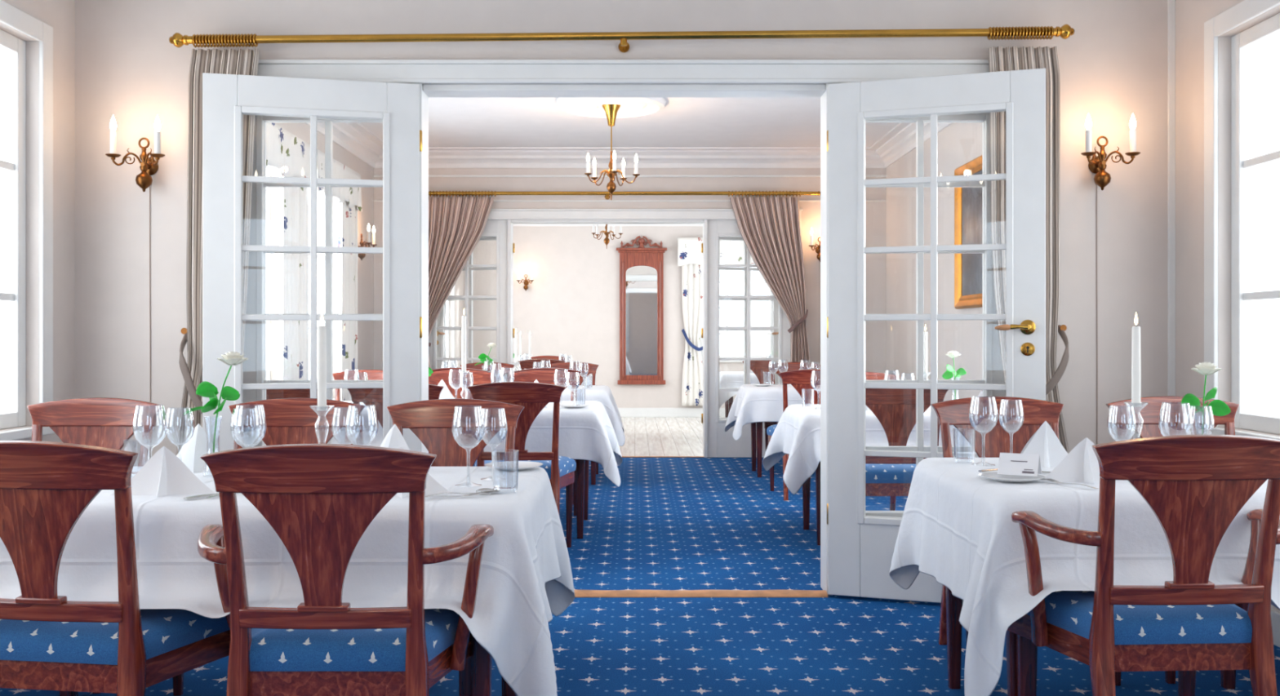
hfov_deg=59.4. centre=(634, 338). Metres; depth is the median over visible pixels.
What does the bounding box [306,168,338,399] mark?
window
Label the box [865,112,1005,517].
window
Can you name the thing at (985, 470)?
knife
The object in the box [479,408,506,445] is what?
bowl
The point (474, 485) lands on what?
wine glass
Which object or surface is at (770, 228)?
curtain
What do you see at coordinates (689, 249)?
valance
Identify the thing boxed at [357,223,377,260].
wall lamp
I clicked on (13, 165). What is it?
window
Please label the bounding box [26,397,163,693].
dining chair
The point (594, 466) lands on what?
dining table
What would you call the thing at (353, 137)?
trim
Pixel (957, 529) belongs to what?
tablecloth
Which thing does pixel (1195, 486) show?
armchair
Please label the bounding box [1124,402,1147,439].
candlestick
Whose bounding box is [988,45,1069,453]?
curtain
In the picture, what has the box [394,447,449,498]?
folded napkin
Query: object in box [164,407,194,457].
wine glass
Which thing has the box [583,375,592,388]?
tumbler
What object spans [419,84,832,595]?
trim
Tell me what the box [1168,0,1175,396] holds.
trim
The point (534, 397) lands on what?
dining chair
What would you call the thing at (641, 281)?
mirror glass
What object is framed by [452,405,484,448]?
bowl
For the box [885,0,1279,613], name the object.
wall
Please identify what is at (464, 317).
candle
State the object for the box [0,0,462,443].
wall
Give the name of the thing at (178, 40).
curtain rod
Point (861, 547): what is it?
door
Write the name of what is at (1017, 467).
print
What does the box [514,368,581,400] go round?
dining chair
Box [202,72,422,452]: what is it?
door
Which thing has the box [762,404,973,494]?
tablecloth
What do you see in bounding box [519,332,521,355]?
candle
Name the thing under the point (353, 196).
floral pelmet
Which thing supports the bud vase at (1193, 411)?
on the tablecloth at (957, 529)
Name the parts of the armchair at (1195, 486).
leg, arm, post, seat frame, seat, crest rail, leg, rail, arm, post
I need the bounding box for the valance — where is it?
[677,237,755,266]
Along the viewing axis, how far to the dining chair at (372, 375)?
7.49 m
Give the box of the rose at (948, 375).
[942,351,966,399]
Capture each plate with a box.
[484,461,542,471]
[560,404,590,408]
[751,384,773,386]
[978,471,1045,483]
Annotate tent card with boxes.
[997,453,1041,476]
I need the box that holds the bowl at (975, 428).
[968,395,998,432]
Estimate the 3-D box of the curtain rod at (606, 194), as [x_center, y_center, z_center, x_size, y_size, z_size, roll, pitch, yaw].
[-0.228,-1.311,10.259,3.953,0.074,0.141,0,0,0]
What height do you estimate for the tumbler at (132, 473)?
0.105 m
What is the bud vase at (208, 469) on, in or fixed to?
on the tablecloth at (526, 575)
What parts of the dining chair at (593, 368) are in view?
crest rail, post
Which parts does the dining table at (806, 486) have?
leg, leg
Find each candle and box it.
[317,311,326,410]
[462,308,466,373]
[514,329,517,364]
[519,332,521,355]
[528,332,531,355]
[923,324,927,373]
[1131,312,1140,406]
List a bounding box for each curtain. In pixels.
[176,48,259,455]
[279,169,306,380]
[337,200,358,400]
[428,196,493,368]
[681,263,702,405]
[729,196,809,363]
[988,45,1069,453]
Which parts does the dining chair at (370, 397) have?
post, crest rail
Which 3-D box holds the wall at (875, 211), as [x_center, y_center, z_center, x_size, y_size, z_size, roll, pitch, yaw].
[-0.043,-0.310,10.410,4.715,2.830,0.160,0,0,0]
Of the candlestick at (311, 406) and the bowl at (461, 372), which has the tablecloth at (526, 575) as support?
the candlestick at (311, 406)
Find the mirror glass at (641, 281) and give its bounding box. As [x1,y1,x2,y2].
[626,266,657,375]
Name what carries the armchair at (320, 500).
on the floor
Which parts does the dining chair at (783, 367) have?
leg, seat frame, post, crest rail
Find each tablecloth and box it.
[0,466,574,695]
[332,400,622,487]
[513,372,591,385]
[560,385,625,446]
[719,372,771,408]
[724,384,804,440]
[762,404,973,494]
[889,457,1279,695]
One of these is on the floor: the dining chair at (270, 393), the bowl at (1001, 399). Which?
the dining chair at (270, 393)
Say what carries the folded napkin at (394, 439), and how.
on the tablecloth at (526, 575)
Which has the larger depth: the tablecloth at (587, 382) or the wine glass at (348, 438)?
the tablecloth at (587, 382)
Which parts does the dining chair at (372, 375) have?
post, crest rail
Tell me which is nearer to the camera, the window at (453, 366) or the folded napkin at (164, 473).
the folded napkin at (164, 473)
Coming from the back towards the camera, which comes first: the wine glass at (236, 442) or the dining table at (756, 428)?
the dining table at (756, 428)
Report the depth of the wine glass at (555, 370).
6.34 m
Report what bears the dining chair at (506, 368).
on the floor
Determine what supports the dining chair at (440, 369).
on the floor
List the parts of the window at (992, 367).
door frame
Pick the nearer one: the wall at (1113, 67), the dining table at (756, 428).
the wall at (1113, 67)
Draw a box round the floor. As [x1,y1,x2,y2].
[0,417,1279,695]
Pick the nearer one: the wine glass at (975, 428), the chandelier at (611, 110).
the wine glass at (975, 428)
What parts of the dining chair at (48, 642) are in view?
rail, leg, crest rail, seat frame, seat, post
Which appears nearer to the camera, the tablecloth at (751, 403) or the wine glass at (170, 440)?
the wine glass at (170, 440)
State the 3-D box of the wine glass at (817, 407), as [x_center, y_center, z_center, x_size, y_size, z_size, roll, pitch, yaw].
[1.000,0.282,6.100,0.085,0.208,0.085,0,0,0]
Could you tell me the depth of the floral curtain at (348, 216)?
9.04 m
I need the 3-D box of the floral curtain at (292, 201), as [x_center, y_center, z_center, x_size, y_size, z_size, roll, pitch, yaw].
[-2.330,-0.230,7.640,0.047,2.170,0.522,0,0,0]
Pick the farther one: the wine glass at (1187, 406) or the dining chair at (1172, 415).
the dining chair at (1172, 415)
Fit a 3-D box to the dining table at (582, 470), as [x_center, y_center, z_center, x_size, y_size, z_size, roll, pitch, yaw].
[-1.107,0.750,6.500,1.765,0.709,0.780,0,0,0]
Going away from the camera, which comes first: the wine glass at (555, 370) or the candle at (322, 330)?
the candle at (322, 330)
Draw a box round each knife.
[183,493,218,500]
[977,469,997,472]
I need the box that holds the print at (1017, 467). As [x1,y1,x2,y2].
[1010,460,1034,474]
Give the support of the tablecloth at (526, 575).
on the dining table at (481, 660)
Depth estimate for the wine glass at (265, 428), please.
2.97 m
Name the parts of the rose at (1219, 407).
stem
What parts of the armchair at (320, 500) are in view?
arm, post, crest rail, rail, seat, seat frame, post, arm, leg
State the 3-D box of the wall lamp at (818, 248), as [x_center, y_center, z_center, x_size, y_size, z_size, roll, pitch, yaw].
[1.700,-0.015,10.244,0.244,1.980,0.172,0,0,0]
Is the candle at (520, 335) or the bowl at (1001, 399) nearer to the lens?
the bowl at (1001, 399)
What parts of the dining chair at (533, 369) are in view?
crest rail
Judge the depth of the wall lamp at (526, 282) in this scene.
15.59 m
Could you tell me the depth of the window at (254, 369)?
4.85 m
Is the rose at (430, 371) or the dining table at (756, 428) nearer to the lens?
the rose at (430, 371)
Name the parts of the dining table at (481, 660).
leg, leg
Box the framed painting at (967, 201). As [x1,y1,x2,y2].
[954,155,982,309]
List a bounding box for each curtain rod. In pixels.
[168,23,1074,53]
[428,191,820,199]
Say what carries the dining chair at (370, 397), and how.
on the floor
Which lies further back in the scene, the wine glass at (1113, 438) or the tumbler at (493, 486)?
the wine glass at (1113, 438)
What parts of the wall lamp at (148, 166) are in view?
bulb, arm, cord, arm, bulb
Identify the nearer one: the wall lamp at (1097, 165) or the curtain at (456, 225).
the wall lamp at (1097, 165)
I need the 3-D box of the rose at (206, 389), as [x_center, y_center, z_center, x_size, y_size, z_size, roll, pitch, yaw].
[-1.157,0.202,3.119,0.143,0.329,0.134,0,0,-42]
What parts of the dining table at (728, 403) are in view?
leg, leg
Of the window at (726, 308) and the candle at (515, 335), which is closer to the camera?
the candle at (515, 335)
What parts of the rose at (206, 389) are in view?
stem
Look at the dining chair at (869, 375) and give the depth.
7.01 m
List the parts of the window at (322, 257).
frame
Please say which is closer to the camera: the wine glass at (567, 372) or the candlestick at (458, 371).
the wine glass at (567, 372)
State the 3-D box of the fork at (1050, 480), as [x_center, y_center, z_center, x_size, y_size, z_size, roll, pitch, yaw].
[1.131,0.379,2.927,0.020,0.007,0.190,0,0,-24]
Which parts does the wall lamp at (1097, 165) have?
bulb, arm, cord, arm, bulb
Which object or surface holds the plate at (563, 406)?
on the tablecloth at (588, 433)
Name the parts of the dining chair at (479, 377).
crest rail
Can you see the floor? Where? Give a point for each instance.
(669, 523)
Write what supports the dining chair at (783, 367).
on the floor
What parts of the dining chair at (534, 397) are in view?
post, crest rail, rail, seat, post, seat frame, leg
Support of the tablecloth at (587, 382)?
on the dining table
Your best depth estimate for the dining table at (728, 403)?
12.77 m
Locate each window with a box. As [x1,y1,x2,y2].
[0,0,54,440]
[242,115,382,448]
[266,164,279,380]
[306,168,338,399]
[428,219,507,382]
[445,285,456,368]
[699,263,771,362]
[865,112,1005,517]
[1204,0,1279,439]
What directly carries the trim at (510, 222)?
attached to the wall at (875, 211)
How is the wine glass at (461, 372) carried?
on the tablecloth at (588, 433)
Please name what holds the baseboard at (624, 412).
attached to the wall at (571, 307)
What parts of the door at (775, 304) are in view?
frame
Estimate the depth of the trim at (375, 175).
10.31 m
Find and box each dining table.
[470,632,516,695]
[575,459,589,538]
[591,461,598,484]
[724,396,733,417]
[751,422,762,477]
[802,462,820,546]
[946,586,1235,695]
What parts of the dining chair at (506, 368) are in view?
crest rail, post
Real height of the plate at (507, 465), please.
0.014 m
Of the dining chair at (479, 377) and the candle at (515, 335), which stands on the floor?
the dining chair at (479, 377)
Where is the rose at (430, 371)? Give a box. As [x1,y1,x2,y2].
[428,367,433,376]
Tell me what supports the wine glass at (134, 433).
on the tablecloth at (526, 575)
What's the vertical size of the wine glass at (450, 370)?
0.208 m
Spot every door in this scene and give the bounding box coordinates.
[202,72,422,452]
[701,236,778,423]
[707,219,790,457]
[826,67,1045,604]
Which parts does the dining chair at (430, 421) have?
post, crest rail, leg, post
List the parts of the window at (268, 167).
frame, casing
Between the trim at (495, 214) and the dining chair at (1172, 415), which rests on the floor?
the dining chair at (1172, 415)
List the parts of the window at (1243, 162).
sill, frame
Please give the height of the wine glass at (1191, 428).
0.208 m
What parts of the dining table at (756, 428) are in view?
leg, leg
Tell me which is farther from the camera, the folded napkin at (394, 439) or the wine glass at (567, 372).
the wine glass at (567, 372)
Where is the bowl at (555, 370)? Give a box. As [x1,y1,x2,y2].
[553,369,568,387]
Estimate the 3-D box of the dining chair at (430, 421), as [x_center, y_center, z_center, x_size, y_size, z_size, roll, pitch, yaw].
[-0.625,0.660,3.654,0.548,0.897,0.577,0,0,0]
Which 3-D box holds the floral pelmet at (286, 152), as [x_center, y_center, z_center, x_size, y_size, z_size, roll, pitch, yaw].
[-2.337,-1.210,6.825,0.122,0.310,2.250,0,0,0]
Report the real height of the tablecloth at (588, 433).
0.412 m
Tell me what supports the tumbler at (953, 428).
on the tablecloth at (957, 529)
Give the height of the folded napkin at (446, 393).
0.135 m
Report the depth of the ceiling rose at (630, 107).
8.18 m
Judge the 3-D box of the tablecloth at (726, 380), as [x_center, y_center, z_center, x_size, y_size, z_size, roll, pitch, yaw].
[1.522,0.596,12.548,1.386,0.420,0.947,0,0,0]
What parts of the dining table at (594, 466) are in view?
leg, leg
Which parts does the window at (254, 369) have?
door frame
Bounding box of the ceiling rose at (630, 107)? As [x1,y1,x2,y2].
[556,97,666,118]
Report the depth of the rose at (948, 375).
6.29 m
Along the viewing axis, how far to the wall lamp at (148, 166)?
4.72 m
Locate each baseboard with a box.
[617,408,724,417]
[1271,609,1279,648]
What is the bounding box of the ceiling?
[359,97,899,146]
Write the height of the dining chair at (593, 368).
0.897 m
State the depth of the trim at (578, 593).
4.79 m
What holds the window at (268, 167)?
in the wall at (59, 15)
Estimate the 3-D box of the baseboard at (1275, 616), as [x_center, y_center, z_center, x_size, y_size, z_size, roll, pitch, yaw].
[2.307,1.045,6.550,0.016,0.120,18.300,0,0,0]
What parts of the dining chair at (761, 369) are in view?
crest rail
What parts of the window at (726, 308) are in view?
casing, sill, frame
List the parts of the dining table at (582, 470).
leg, leg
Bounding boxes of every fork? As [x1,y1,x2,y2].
[425,492,489,497]
[1040,479,1098,488]
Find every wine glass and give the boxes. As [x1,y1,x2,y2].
[133,404,167,450]
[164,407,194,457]
[230,408,259,448]
[232,404,266,448]
[331,407,359,444]
[345,404,377,445]
[448,369,463,390]
[452,405,484,487]
[459,372,473,399]
[479,408,506,480]
[553,369,568,403]
[566,372,579,391]
[810,370,820,408]
[968,395,998,466]
[998,399,1024,453]
[1106,405,1136,441]
[1158,402,1192,436]
[1184,405,1213,435]
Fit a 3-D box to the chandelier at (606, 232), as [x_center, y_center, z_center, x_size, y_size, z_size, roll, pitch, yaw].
[-0.325,-1.393,13.391,0.373,0.661,0.374,0,0,0]
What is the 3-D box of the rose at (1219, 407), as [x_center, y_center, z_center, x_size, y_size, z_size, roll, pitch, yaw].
[1.700,0.220,3.362,0.120,0.294,0.123,0,0,0]
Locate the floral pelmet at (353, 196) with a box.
[316,149,362,212]
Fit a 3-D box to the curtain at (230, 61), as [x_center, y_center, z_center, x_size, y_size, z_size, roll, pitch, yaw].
[-1.774,-0.070,4.712,0.371,2.291,0.139,0,0,11]
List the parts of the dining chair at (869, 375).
crest rail, post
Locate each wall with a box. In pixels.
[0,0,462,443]
[74,0,1168,466]
[373,168,885,373]
[462,226,751,408]
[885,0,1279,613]
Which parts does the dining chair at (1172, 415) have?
post, leg, crest rail, post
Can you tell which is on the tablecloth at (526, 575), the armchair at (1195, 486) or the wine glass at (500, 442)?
the wine glass at (500, 442)
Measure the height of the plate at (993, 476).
0.014 m
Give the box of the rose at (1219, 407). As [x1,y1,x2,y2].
[1181,362,1231,435]
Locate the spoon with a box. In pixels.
[425,488,500,496]
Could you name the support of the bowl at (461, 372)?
on the wine glass at (461, 372)
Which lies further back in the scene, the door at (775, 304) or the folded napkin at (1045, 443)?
the door at (775, 304)
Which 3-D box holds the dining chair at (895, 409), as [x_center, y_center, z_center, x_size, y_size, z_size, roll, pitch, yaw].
[1.245,0.660,5.546,0.548,0.897,0.577,0,0,0]
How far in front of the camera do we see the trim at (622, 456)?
10.37 m
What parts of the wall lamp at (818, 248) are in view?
cord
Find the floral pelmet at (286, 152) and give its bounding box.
[266,122,310,177]
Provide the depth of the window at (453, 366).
14.78 m
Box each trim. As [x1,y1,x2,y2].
[257,59,989,84]
[304,122,952,168]
[373,174,886,201]
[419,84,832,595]
[487,208,803,224]
[507,219,707,457]
[513,224,702,226]
[573,590,827,597]
[622,456,703,457]
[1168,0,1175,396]
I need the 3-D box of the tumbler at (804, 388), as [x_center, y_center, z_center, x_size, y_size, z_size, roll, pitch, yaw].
[0.955,0.334,6.180,0.068,0.105,0.067,0,0,0]
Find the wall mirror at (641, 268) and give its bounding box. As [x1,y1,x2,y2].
[616,235,666,384]
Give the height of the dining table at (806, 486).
0.709 m
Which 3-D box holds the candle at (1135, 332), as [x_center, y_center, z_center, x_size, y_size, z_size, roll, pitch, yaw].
[1.475,0.062,3.300,0.025,0.277,0.025,0,0,0]
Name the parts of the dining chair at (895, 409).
seat frame, seat, rail, crest rail, post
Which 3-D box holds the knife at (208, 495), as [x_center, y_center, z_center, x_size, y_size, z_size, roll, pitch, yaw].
[-1.011,0.381,2.751,0.018,0.007,0.212,0,0,30]
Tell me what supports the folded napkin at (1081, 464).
on the tablecloth at (957, 529)
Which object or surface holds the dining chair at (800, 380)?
on the floor
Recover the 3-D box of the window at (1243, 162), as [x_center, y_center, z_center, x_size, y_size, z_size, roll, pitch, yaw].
[2.350,-0.443,3.800,0.150,1.665,1.460,0,0,0]
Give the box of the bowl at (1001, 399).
[998,399,1024,432]
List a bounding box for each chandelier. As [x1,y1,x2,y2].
[584,104,639,199]
[591,224,622,248]
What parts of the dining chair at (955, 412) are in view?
post, leg, crest rail, post, leg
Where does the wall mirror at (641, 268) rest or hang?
attached to the wall at (571, 307)
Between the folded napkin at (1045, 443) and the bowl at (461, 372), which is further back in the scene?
the bowl at (461, 372)
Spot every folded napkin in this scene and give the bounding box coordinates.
[110,446,215,497]
[176,423,217,472]
[379,424,409,450]
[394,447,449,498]
[438,379,455,399]
[1022,421,1067,467]
[1040,438,1128,484]
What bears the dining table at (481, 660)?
on the floor
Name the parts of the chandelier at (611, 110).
bulb, bulb, arm, arm, rod, bulb, arm, bulb, arm, bulb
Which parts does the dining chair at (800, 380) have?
seat frame, seat, leg, post, crest rail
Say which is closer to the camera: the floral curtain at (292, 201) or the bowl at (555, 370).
the bowl at (555, 370)
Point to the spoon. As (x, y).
(484, 490)
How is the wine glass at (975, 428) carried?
on the tablecloth at (957, 529)
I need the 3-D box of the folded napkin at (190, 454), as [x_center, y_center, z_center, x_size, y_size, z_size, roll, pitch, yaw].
[-1.273,0.319,3.288,0.134,0.135,0.144,0,0,39]
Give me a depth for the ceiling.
9.06 m
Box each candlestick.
[310,405,333,441]
[457,370,469,397]
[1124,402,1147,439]
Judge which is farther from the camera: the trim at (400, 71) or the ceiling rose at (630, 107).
the ceiling rose at (630, 107)
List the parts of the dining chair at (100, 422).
post, crest rail, post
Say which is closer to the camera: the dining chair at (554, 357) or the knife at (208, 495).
the knife at (208, 495)
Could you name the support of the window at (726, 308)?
in the wall at (571, 307)
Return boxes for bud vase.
[202,416,222,478]
[1193,410,1211,435]
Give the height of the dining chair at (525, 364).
0.897 m
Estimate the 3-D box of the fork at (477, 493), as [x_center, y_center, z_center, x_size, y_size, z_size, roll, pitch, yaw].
[-0.442,0.379,2.696,0.190,0.007,0.020,0,0,-22]
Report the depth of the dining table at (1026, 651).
3.52 m
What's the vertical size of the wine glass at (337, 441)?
0.194 m
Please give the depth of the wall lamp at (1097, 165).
4.72 m
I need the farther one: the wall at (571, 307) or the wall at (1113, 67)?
the wall at (571, 307)
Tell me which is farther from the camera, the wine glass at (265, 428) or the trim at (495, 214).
the trim at (495, 214)
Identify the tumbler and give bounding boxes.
[123,439,150,477]
[491,449,518,493]
[573,389,585,405]
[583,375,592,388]
[801,388,813,408]
[952,428,975,463]
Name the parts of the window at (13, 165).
frame, sill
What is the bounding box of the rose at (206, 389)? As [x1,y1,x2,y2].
[183,351,248,453]
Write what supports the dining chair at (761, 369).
on the floor
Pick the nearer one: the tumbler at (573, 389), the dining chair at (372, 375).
the tumbler at (573, 389)
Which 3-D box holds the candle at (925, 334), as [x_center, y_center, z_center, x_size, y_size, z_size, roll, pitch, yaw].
[1.620,0.062,6.250,0.025,0.277,0.025,0,0,0]
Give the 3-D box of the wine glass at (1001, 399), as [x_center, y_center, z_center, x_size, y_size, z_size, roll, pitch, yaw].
[1.175,0.289,3.500,0.076,0.194,0.076,0,0,0]
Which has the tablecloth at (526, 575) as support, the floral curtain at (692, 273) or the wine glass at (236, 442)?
the wine glass at (236, 442)
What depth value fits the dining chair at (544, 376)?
7.43 m
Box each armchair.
[197,444,493,695]
[1005,435,1279,695]
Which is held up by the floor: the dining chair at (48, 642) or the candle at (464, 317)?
the dining chair at (48, 642)
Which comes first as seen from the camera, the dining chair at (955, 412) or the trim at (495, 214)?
the dining chair at (955, 412)
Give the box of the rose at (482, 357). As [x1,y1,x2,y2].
[475,342,497,369]
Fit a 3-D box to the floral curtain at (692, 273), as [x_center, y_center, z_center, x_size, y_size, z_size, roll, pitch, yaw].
[0.813,-0.125,15.613,0.326,2.140,0.117,0,0,5]
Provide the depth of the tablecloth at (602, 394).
8.34 m
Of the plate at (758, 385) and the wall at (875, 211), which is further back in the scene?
the wall at (875, 211)
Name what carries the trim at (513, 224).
attached to the wall at (571, 307)
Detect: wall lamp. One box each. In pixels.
[105,115,164,459]
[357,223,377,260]
[516,268,533,290]
[808,227,820,303]
[1080,113,1140,444]
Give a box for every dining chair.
[0,440,230,695]
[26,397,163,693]
[172,398,364,695]
[266,388,317,399]
[332,369,382,400]
[346,384,444,466]
[386,399,524,695]
[428,369,495,399]
[431,368,488,372]
[460,362,514,382]
[467,382,576,547]
[508,369,580,515]
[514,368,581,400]
[518,359,564,369]
[528,355,567,362]
[544,362,599,385]
[742,360,771,384]
[764,362,820,450]
[766,368,820,501]
[865,372,900,511]
[865,388,948,496]
[930,396,1121,685]
[1105,395,1239,684]
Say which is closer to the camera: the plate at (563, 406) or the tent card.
the tent card
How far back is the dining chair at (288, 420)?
3.93 m
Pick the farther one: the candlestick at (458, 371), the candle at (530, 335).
the candle at (530, 335)
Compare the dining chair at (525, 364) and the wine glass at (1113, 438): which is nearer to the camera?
the wine glass at (1113, 438)
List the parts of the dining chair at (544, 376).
crest rail, post, leg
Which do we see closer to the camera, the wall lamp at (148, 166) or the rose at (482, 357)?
the wall lamp at (148, 166)
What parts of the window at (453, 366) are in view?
frame, sill, casing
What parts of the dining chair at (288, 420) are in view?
leg, post, crest rail, post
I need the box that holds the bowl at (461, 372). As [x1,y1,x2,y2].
[459,372,473,389]
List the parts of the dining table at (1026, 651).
leg, leg, leg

